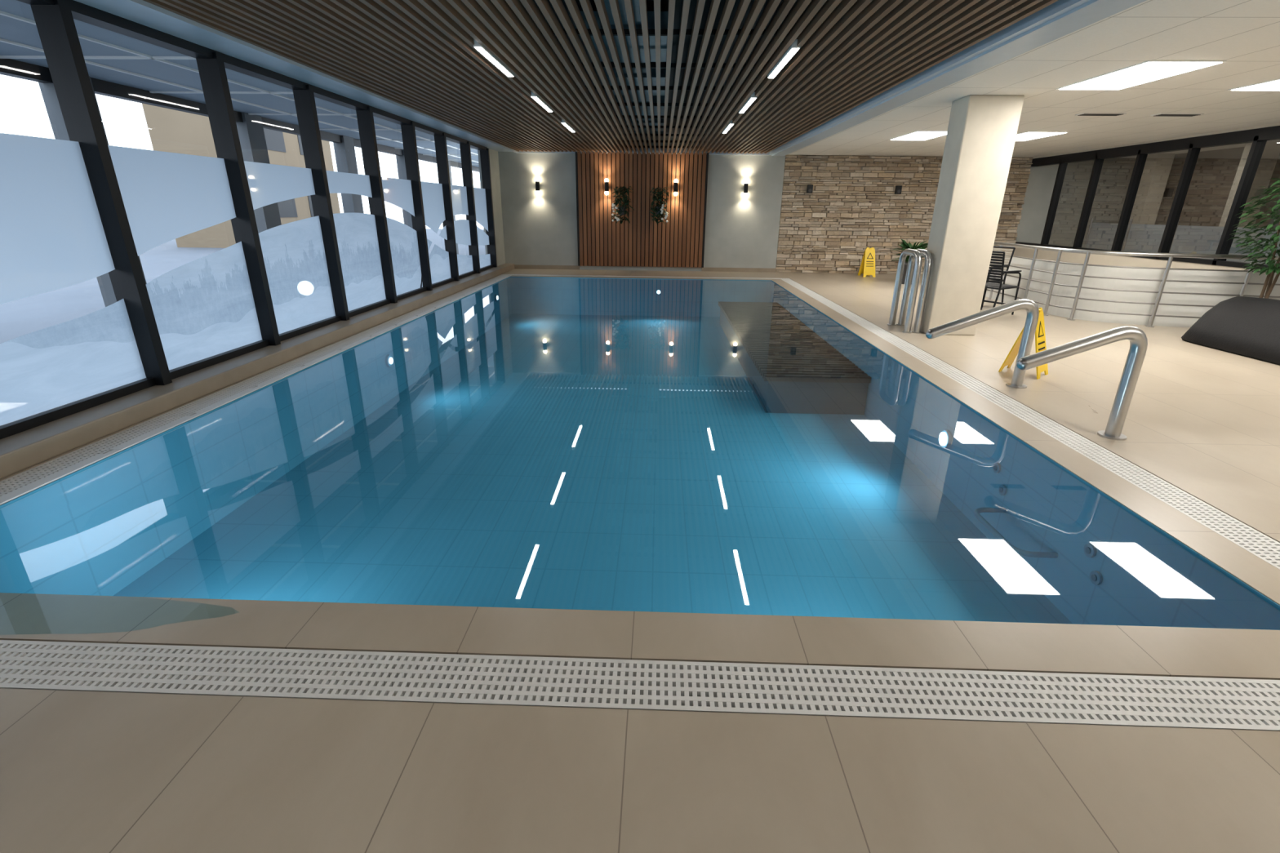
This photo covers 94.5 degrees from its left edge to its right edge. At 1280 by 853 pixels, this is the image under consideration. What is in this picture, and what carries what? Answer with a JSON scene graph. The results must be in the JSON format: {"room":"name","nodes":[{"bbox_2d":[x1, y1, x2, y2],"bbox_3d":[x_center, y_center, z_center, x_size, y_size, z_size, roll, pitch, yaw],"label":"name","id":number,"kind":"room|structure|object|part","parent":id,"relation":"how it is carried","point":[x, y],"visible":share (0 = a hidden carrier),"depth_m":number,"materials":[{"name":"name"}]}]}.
{"room":"indoor swimming pool","nodes":[
{"label":"indoor swimming pool","id":0,"kind":"room"},
{"bbox_2d":[0,0,479,167],"bbox_3d":[-5.352,-5.357,9.940,2.950,0.220,30.000,1,20,2],"label":"soffit","id":1,"kind":"structure","parent":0,"point":[108,55],"depth_m":7.18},
{"bbox_2d":[74,0,512,151],"bbox_3d":[-3.653,-3.545,5.645,0.650,0.120,18.800,1,20,2],"label":"soffit","id":2,"kind":"structure","parent":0,"point":[122,8],"depth_m":5.43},
{"bbox_2d":[477,147,505,266],"bbox_3d":[-3.893,-2.189,6.151,0.200,2.780,18.800,1,20,2],"label":"wall","id":3,"kind":"structure","parent":0,"point":[494,158],"depth_m":14.48,"materials":[{"name":"grey paint"}]},
{"bbox_2d":[0,0,497,439],"bbox_3d":[-3.782,-2.844,7.745,0.190,2.650,13.334,1,20,2],"label":"window","id":4,"kind":"structure","parent":3,"relation":"in","point":[54,19],"depth_m":5.49,"materials":[{"name":"black metal"}]},
{"bbox_2d":[0,133,146,425],"bbox_3d":[-3.957,-1.333,3.649,0.001,2.518,1.384,1,20,2],"label":"window","id":5,"kind":"structure","parent":4,"relation":"attached to","point":[52,235],"depth_m":3.98,"materials":[{"name":"clear glass"}]},
{"bbox_2d":[107,145,262,369],"bbox_3d":[-3.910,-1.840,5.028,0.001,2.518,1.384,1,20,2],"label":"window","id":6,"kind":"structure","parent":4,"relation":"attached to","point":[204,307],"depth_m":5.13,"materials":[{"name":"clear glass"}]},
{"bbox_2d":[244,160,335,333],"bbox_3d":[-3.863,-2.347,6.407,0.001,2.518,1.384,1,20,2],"label":"window","id":7,"kind":"structure","parent":4,"relation":"attached to","point":[294,255],"depth_m":6.58,"materials":[{"name":"clear glass"}]},
{"bbox_2d":[326,170,386,311],"bbox_3d":[-3.815,-2.853,7.786,0.001,2.518,1.384,1,20,2],"label":"window","id":8,"kind":"structure","parent":4,"relation":"attached to","point":[357,237],"depth_m":8.01,"materials":[{"name":"clear glass"}]},
{"bbox_2d":[381,177,422,295],"bbox_3d":[-3.768,-3.360,9.165,0.001,2.518,1.384,1,20,2],"label":"window","id":9,"kind":"structure","parent":4,"relation":"attached to","point":[403,241],"depth_m":9.42,"materials":[{"name":"clear glass"}]},
{"bbox_2d":[420,181,451,284],"bbox_3d":[-3.721,-3.867,10.544,0.001,2.518,1.384,1,20,2],"label":"window","id":10,"kind":"structure","parent":4,"relation":"attached to","point":[432,193],"depth_m":10.80,"materials":[{"name":"clear glass"}]},
{"bbox_2d":[450,184,473,275],"bbox_3d":[-3.673,-4.374,11.923,0.001,2.518,1.384,1,20,2],"label":"window","id":11,"kind":"structure","parent":4,"relation":"attached to","point":[459,193],"depth_m":12.20,"materials":[{"name":"clear glass"}]},
{"bbox_2d":[473,187,490,267],"bbox_3d":[-3.626,-4.876,13.288,0.001,2.518,1.354,1,20,2],"label":"window","id":12,"kind":"structure","parent":4,"relation":"attached to","point":[479,193],"depth_m":13.58,"materials":[{"name":"clear glass"}]},
{"bbox_2d":[0,268,1279,852],"bbox_3d":[3.839,-0.665,6.499,15.700,0.160,18.900,1,20,2],"label":"floor","id":13,"kind":"structure","parent":0,"point":[81,771],"depth_m":1.78,"materials":[{"name":"beige tile"}]},
{"bbox_2d":[0,275,508,496],"bbox_3d":[-3.389,-1.386,8.215,0.230,0.138,12.250,1,20,2],"label":"drain grate","id":14,"kind":"object","parent":13,"relation":"in","point":[12,483],"visible":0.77,"depth_m":4.54,"materials":[{"name":"white plastic"}]},
{"bbox_2d":[0,274,513,505],"bbox_3d":[-3.244,-1.482,8.275,0.083,0.008,12.420,1,20,2],"label":"trim","id":15,"kind":"structure","parent":13,"relation":"on","point":[29,487],"depth_m":4.34,"materials":[{"name":"white paint"}]},
{"bbox_2d":[0,263,515,479],"bbox_3d":[-3.711,-1.752,8.805,0.440,0.130,14.110,1,20,2],"label":"curb","id":16,"kind":"object","parent":13,"relation":"on","point":[20,451],"visible":0.75,"depth_m":4.73,"materials":[{"name":"stone"}]},
{"bbox_2d":[0,276,1279,630],"bbox_3d":[-0.199,-0.890,8.154,6.270,0.956,12.240,1,20,2],"label":"swimming pool","id":17,"kind":"object","parent":13,"relation":"in","point":[651,456],"visible":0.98,"depth_m":4.83,"materials":[{"name":"blue liquid"}]},
{"bbox_2d":[385,354,393,367],"bbox_3d":[-3.204,-0.843,7.582,0.045,0.160,0.160,1,20,2],"label":"lamp","id":18,"kind":"object","parent":17,"relation":"attached to","point":[388,359],"visible":1,"depth_m":7.55,"materials":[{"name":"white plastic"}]},
{"bbox_2d":[451,276,811,306],"bbox_3d":[-0.194,-1.331,7.992,6.018,0.001,11.988,1,20,2],"label":"pool water","id":19,"kind":"object","parent":17,"relation":"in","point":[512,289],"visible":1,"depth_m":11.51,"materials":[{"name":"blue liquid"}]},
{"bbox_2d":[938,430,951,448],"bbox_3d":[2.690,0.110,5.225,0.045,0.160,0.160,1,20,2],"label":"lamp","id":20,"kind":"object","parent":17,"relation":"attached to","point":[945,437],"visible":1,"depth_m":5.18,"materials":[{"name":"white plastic"}]},
{"bbox_3d":[2.538,0.716,4.067,0.261,0.035,0.636,1,20,2],"label":"grab rail","id":21,"kind":"part","parent":17,"relation":"part of","materials":[{"name":"silver metal"}]},
{"bbox_2d":[0,640,1279,731],"bbox_3d":[-0.520,0.920,2.035,7.250,0.138,0.230,1,20,2],"label":"drain grate","id":22,"kind":"object","parent":13,"relation":"in","point":[1131,700],"visible":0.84,"depth_m":1.99,"materials":[{"name":"white plastic"}]},
{"bbox_2d":[501,274,779,279],"bbox_3d":[-0.015,-3.471,13.984,6.580,0.138,0.230,1,20,2],"label":"drain grate","id":23,"kind":"object","parent":13,"relation":"in","point":[501,274],"visible":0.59,"depth_m":13.97,"materials":[{"name":"white plastic"}]},
{"bbox_2d":[857,247,875,276],"bbox_3d":[5.571,-4.014,14.436,0.300,0.686,0.376,0,20,-1],"label":"sign","id":24,"kind":"object","parent":13,"relation":"on","point":[867,267],"visible":1,"depth_m":14.35,"materials":[{"name":"yellow plastic"}]},
{"bbox_2d":[887,248,921,333],"bbox_3d":[3.551,-1.832,7.919,0.120,1.042,0.670,1,20,2],"label":"grab rail","id":25,"kind":"object","parent":13,"relation":"on","point":[916,254],"visible":1,"depth_m":7.78,"materials":[{"name":"silver metal"}]},
{"bbox_2d":[890,239,928,284],"bbox_3d":[5.898,-3.596,12.927,0.887,0.943,0.841,1,20,2],"label":"potted plant","id":26,"kind":"object","parent":13,"relation":"on","point":[904,245],"visible":0.38,"depth_m":12.86,"materials":[{"name":"green plant"}]},
{"bbox_2d":[896,248,932,333],"bbox_3d":[3.681,-1.829,7.916,0.120,1.042,0.670,1,20,2],"label":"grab rail","id":27,"kind":"object","parent":13,"relation":"on","point":[926,254],"visible":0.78,"depth_m":7.76,"materials":[{"name":"silver metal"}]},
{"bbox_2d":[913,94,1024,335],"bbox_3d":[4.063,-2.558,7.421,0.620,2.760,0.450,1,20,2],"label":"column","id":28,"kind":"structure","parent":13,"relation":"on","point":[982,131],"depth_m":7.18,"materials":[{"name":"paint"}]},
{"bbox_2d":[925,298,1039,388],"bbox_3d":[3.069,-0.755,5.341,0.991,0.793,0.170,1,20,2],"label":"pool handrail","id":29,"kind":"object","parent":13,"relation":"on","point":[1031,308],"visible":1,"depth_m":5.25,"materials":[{"name":"silver metal"}]},
{"bbox_2d":[982,245,1015,307],"bbox_3d":[5.895,-2.586,10.157,0.588,0.966,0.570,-10,23,-26],"label":"patio chair","id":30,"kind":"object","parent":13,"relation":"on","point":[1006,266],"visible":0.36,"depth_m":10.01,"materials":[{"name":"black metal"}]},
{"bbox_2d":[980,250,1022,315],"bbox_3d":[5.478,-2.242,9.210,0.588,0.966,0.570,-10,23,-26],"label":"patio chair","id":31,"kind":"object","parent":13,"relation":"on","point":[988,284],"visible":0.59,"depth_m":8.95,"materials":[{"name":"black metal"}]},
{"bbox_2d":[998,307,1048,379],"bbox_3d":[3.830,-0.835,5.802,0.300,0.646,0.355,-16,26,-38],"label":"sign","id":32,"kind":"object","parent":13,"relation":"on","point":[1040,337],"visible":0.66,"depth_m":5.77,"materials":[{"name":"yellow plastic"}]},
{"bbox_2d":[779,278,1279,569],"bbox_3d":[3.192,-1.243,8.025,0.240,0.138,12.740,1,20,2],"label":"drain grate","id":33,"kind":"object","parent":13,"relation":"in","point":[1249,539],"visible":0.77,"depth_m":3.85,"materials":[{"name":"white plastic"}]},
{"bbox_2d":[1016,325,1147,440],"bbox_3d":[3.048,-0.310,4.130,0.871,0.793,0.170,1,20,2],"label":"pool handrail","id":34,"kind":"object","parent":13,"relation":"on","point":[1138,340],"visible":1,"depth_m":4.04,"materials":[{"name":"silver metal"}]},
{"bbox_2d":[985,255,1279,327],"bbox_3d":[7.077,-2.456,10.100,1.956,0.780,5.861,-8,22,-22],"label":"parapet","id":35,"kind":"object","parent":13,"relation":"on","point":[1097,271],"visible":0.44,"depth_m":8.51,"materials":[{"name":"paint"}]},
{"bbox_2d":[1084,217,1279,264],"bbox_3d":[10.698,-2.217,8.662,0.039,1.400,12.470,1,20,2],"label":"glass balustrade","id":36,"kind":"object","parent":13,"relation":"on","point":[1189,239],"visible":0.16,"depth_m":11.94,"materials":[{"name":"clear glass"}]},
{"bbox_2d":[1128,141,1279,226],"bbox_3d":[11.413,-3.355,9.807,0.350,2.760,8.450,1,20,2],"label":"interior wall","id":37,"kind":"structure","parent":13,"relation":"on","point":[1157,169],"depth_m":13.02,"materials":[{"name":"beige paint"}]},
{"bbox_2d":[1181,296,1279,365],"bbox_3d":[7.697,-1.002,6.456,1.760,0.580,2.100,1,20,2],"label":"sun lounger","id":38,"kind":"object","parent":13,"relation":"on","point":[1247,326],"visible":1,"depth_m":6.89,"materials":[{"name":"black fabric"}]},
{"bbox_2d":[1226,177,1279,298],"bbox_3d":[8.058,-2.170,7.427,1.159,2.109,1.104,-18,27,-41],"label":"potted ficus","id":39,"kind":"object","parent":13,"relation":"on","point":[1272,268],"visible":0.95,"depth_m":7.49,"materials":[{"name":"green plant"}]},
{"bbox_2d":[519,0,812,133],"bbox_3d":[-0.527,-3.715,5.475,6.900,0.420,18.800,1,20,2],"label":"ceiling","id":40,"kind":"structure","parent":0,"point":[650,3],"depth_m":6.51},
{"bbox_2d":[497,135,1136,271],"bbox_3d":[4.151,-5.492,14.788,15.720,3.180,0.200,1,20,2],"label":"wall","id":41,"kind":"structure","parent":0,"point":[741,231],"depth_m":14.74,"materials":[{"name":"grey paint"}]},
{"bbox_2d":[535,177,539,194],"bbox_3d":[-2.536,-5.959,14.672,0.100,0.380,0.125,1,20,2],"label":"wall sconce","id":42,"kind":"object","parent":41,"relation":"attached to","point":[537,180],"visible":1,"depth_m":14.62,"materials":[{"name":"black metal"}]},
{"bbox_2d":[143,0,1057,153],"bbox_3d":[-0.231,-3.459,5.527,6.100,0.110,18.740,1,20,2],"label":"wood slat ceiling","id":43,"kind":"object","parent":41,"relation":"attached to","point":[420,55],"visible":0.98,"depth_m":5.30,"materials":[{"name":"brown wood"}]},
{"bbox_2d":[473,38,514,76],"bbox_3d":[-1.352,-3.436,5.542,0.070,0.066,1.200,1,20,2],"label":"ceiling light strip","id":44,"kind":"object","parent":43,"relation":"attached to","point":[480,48],"visible":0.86,"depth_m":5.39,"materials":[{"name":"white paint"}]},
{"bbox_2d":[530,91,552,111],"bbox_3d":[-1.276,-4.246,7.746,0.070,0.066,1.200,1,20,2],"label":"ceiling light strip","id":45,"kind":"object","parent":43,"relation":"attached to","point":[533,95],"visible":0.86,"depth_m":7.58,"materials":[{"name":"white paint"}]},
{"bbox_2d":[560,119,575,132],"bbox_3d":[-1.200,-5.057,9.951,0.070,0.066,1.200,1,20,2],"label":"ceiling light strip","id":46,"kind":"object","parent":43,"relation":"attached to","point":[562,122],"visible":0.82,"depth_m":9.77,"materials":[{"name":"white paint"}]},
{"bbox_2d":[722,120,733,133],"bbox_3d":[1.468,-5.001,9.880,0.070,0.066,1.200,1,20,2],"label":"ceiling light strip","id":47,"kind":"object","parent":43,"relation":"attached to","point":[730,124],"visible":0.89,"depth_m":9.72,"materials":[{"name":"white paint"}]},
{"bbox_2d":[738,92,756,113],"bbox_3d":[1.393,-4.191,7.675,0.070,0.066,1.200,1,20,2],"label":"ceiling light strip","id":48,"kind":"object","parent":43,"relation":"attached to","point":[753,97],"visible":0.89,"depth_m":7.53,"materials":[{"name":"white paint"}]},
{"bbox_2d":[767,39,800,78],"bbox_3d":[1.317,-3.381,5.471,0.070,0.066,1.200,1,20,2],"label":"ceiling light strip","id":49,"kind":"object","parent":43,"relation":"attached to","point":[793,49],"visible":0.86,"depth_m":5.32,"materials":[{"name":"white paint"}]},
{"bbox_2d":[124,0,1090,155],"bbox_3d":[-0.225,-3.450,5.562,6.210,0.130,18.800,1,20,2],"label":"trim","id":50,"kind":"structure","parent":41,"relation":"attached to","point":[1059,7],"depth_m":5.42,"materials":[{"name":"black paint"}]},
{"bbox_2d":[579,0,668,140],"bbox_3d":[-0.105,-3.910,6.135,0.800,0.140,18.000,1,20,2],"label":"ventilation duct","id":51,"kind":"object","parent":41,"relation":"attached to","point":[651,15],"visible":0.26,"depth_m":5.99,"materials":[{"name":"metal"}]},
{"bbox_2d":[575,151,708,267],"bbox_3d":[0.032,-5.386,14.813,3.230,2.680,0.090,1,20,2],"label":"wall panel","id":52,"kind":"object","parent":41,"relation":"attached to","point":[680,242],"depth_m":14.78,"materials":[{"name":"brown wood"}]},
{"bbox_2d":[604,178,608,195],"bbox_3d":[-0.820,-5.894,14.547,0.100,0.380,0.125,1,20,2],"label":"wall sconce","id":53,"kind":"object","parent":52,"relation":"attached to","point":[606,183],"visible":1,"depth_m":14.50,"materials":[{"name":"black metal"}]},
{"bbox_2d":[611,186,633,224],"bbox_3d":[-0.428,-5.435,14.579,0.587,0.929,0.335,1,20,2],"label":"wall planter","id":54,"kind":"object","parent":52,"relation":"attached to","point":[621,211],"visible":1,"depth_m":14.52,"materials":[{"name":"green plant"}]},
{"bbox_2d":[649,186,669,225],"bbox_3d":[0.482,-5.421,14.550,0.529,0.894,0.341,1,20,2],"label":"wall planter","id":55,"kind":"object","parent":52,"relation":"attached to","point":[658,210],"visible":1,"depth_m":14.52,"materials":[{"name":"green plant"}]},
{"bbox_2d":[673,178,678,195],"bbox_3d":[0.879,-5.859,14.501,0.100,0.380,0.125,1,20,2],"label":"wall sconce","id":56,"kind":"object","parent":52,"relation":"attached to","point":[676,184],"visible":1,"depth_m":14.45,"materials":[{"name":"black metal"}]},
{"bbox_2d":[514,264,775,272],"bbox_3d":[-0.006,-4.095,15.329,7.000,0.100,0.015,1,20,2],"label":"baseboard","id":57,"kind":"structure","parent":41,"relation":"attached to","point":[516,266],"depth_m":15.28,"materials":[{"name":"stone"}]},
{"bbox_2d":[743,179,748,196],"bbox_3d":[2.601,-5.852,14.535,0.100,0.380,0.125,1,20,2],"label":"wall sconce","id":58,"kind":"object","parent":41,"relation":"attached to","point":[746,184],"visible":1,"depth_m":14.49,"materials":[{"name":"black metal"}]},
{"bbox_2d":[775,154,1033,274],"bbox_3d":[6.455,-5.218,14.696,5.896,2.777,0.133,1,20,2],"label":"wall","id":59,"kind":"structure","parent":0,"point":[881,235],"depth_m":14.65,"materials":[{"name":"beige stone"}]},
{"bbox_2d":[806,184,813,193],"bbox_3d":[4.127,-5.784,14.410,0.120,0.190,0.188,1,20,2],"label":"wall speaker","id":60,"kind":"object","parent":59,"relation":"attached to","point":[810,187],"visible":1,"depth_m":14.34,"materials":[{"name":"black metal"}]},
{"bbox_2d":[894,185,902,194],"bbox_3d":[6.255,-5.740,14.354,0.120,0.190,0.188,1,20,2],"label":"wall speaker","id":61,"kind":"object","parent":59,"relation":"attached to","point":[898,189],"visible":1,"depth_m":14.28,"materials":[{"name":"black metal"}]},
{"bbox_2d":[771,0,1146,155],"bbox_3d":[3.022,-3.312,5.485,0.290,0.030,18.770,1,20,2],"label":"trim","id":62,"kind":"structure","parent":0,"point":[1091,11],"depth_m":4.97,"materials":[{"name":"white paint"}]},
{"bbox_2d":[788,0,1279,158],"bbox_3d":[7.297,-3.316,5.406,8.840,0.120,18.900,1,20,2],"label":"ceiling","id":63,"kind":"structure","parent":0,"point":[1243,33],"depth_m":6.40,"materials":[{"name":"white paint"}]},
{"bbox_2d":[889,130,946,140],"bbox_3d":[4.946,-5.107,10.398,0.660,0.013,1.290,1,20,2],"label":"ceiling light panel","id":64,"kind":"object","parent":63,"relation":"in","point":[918,135],"depth_m":10.34,"materials":[{"name":"white plastic"}]},
{"bbox_2d":[1015,131,1067,141],"bbox_3d":[6.745,-5.070,10.350,0.660,0.013,1.290,1,20,2],"label":"ceiling light panel","id":65,"kind":"object","parent":63,"relation":"in","point":[1027,135],"depth_m":10.06,"materials":[{"name":"white plastic"}]},
{"bbox_2d":[1075,112,1126,115],"bbox_3d":[6.177,-4.187,7.939,0.550,0.016,0.180,1,20,2],"label":"ceiling air vent","id":66,"kind":"object","parent":63,"relation":"in","point":[1082,113],"depth_m":7.91,"materials":[{"name":"grey metal"}]},
{"bbox_2d":[1056,60,1226,89],"bbox_3d":[4.787,-3.400,5.754,0.660,0.013,1.290,1,20,2],"label":"ceiling light panel","id":67,"kind":"object","parent":63,"relation":"in","point":[1148,71],"depth_m":5.62,"materials":[{"name":"white plastic"}]},
{"bbox_2d":[1151,112,1204,116],"bbox_3d":[7.177,-4.166,7.912,0.550,0.016,0.180,1,20,2],"label":"ceiling air vent","id":68,"kind":"object","parent":63,"relation":"in","point":[1162,113],"depth_m":7.86,"materials":[{"name":"grey metal"}]},
{"bbox_2d":[1227,78,1279,90],"bbox_3d":[6.586,-3.363,5.706,0.660,0.013,1.290,1,20,2],"label":"ceiling light panel","id":69,"kind":"object","parent":63,"relation":"in","point":[1273,85],"depth_m":6.12,"materials":[{"name":"white plastic"}]},
{"bbox_2d":[1013,122,1279,271],"bbox_3d":[9.176,-1.927,5.831,0.150,2.780,18.860,1,20,2],"label":"wall","id":70,"kind":"structure","parent":0,"point":[1068,257],"depth_m":11.38,"materials":[{"name":"beige paint"}]},
{"bbox_2d":[986,125,1279,327],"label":"window","id":71,"kind":"structure","parent":70,"relation":"in","point":[1259,137],"depth_m":9.68,"materials":[{"name":"black metal"}]},
{"bbox_3d":[6.946,-2.532,9.975,2.052,1.007,6.051,-8,22,-23],"label":"stair railing","id":72,"kind":"part","parent":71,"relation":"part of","materials":[{"name":"silver metal"}]},
{"bbox_2d":[1154,146,1279,228],"bbox_3d":[11.652,-2.070,5.715,0.100,3.180,18.900,1,20,2],"label":"wall","id":73,"kind":"structure","parent":0,"point":[1215,171],"depth_m":12.33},
{"label":"outside","id":74,"kind":"structure","parent":0,"visible":0},
{"bbox_2d":[0,228,485,343],"bbox_3d":[-21.648,-3.967,15.274,35.750,0.150,70.000,1,20,2],"label":"ground","id":75,"kind":"structure","parent":74,"point":[19,317],"depth_m":11.11,"materials":[{"name":"white snow"}]},
{"bbox_2d":[0,58,479,306],"bbox_3d":[-6.768,-3.824,10.552,0.250,3.150,30.000,1,20,2],"label":"window glass","id":76,"kind":"structure","parent":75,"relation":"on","point":[250,127],"depth_m":10.03,"materials":[{"name":"glass"}]},
{"bbox_2d":[142,103,340,248],"bbox_3d":[-17.064,-11.343,26.263,4.020,6.200,6.000,1,20,2],"label":"building","id":77,"kind":"structure","parent":75,"relation":"on","point":[171,131],"depth_m":24.27,"materials":[{"name":"beige concrete"}]}
]}

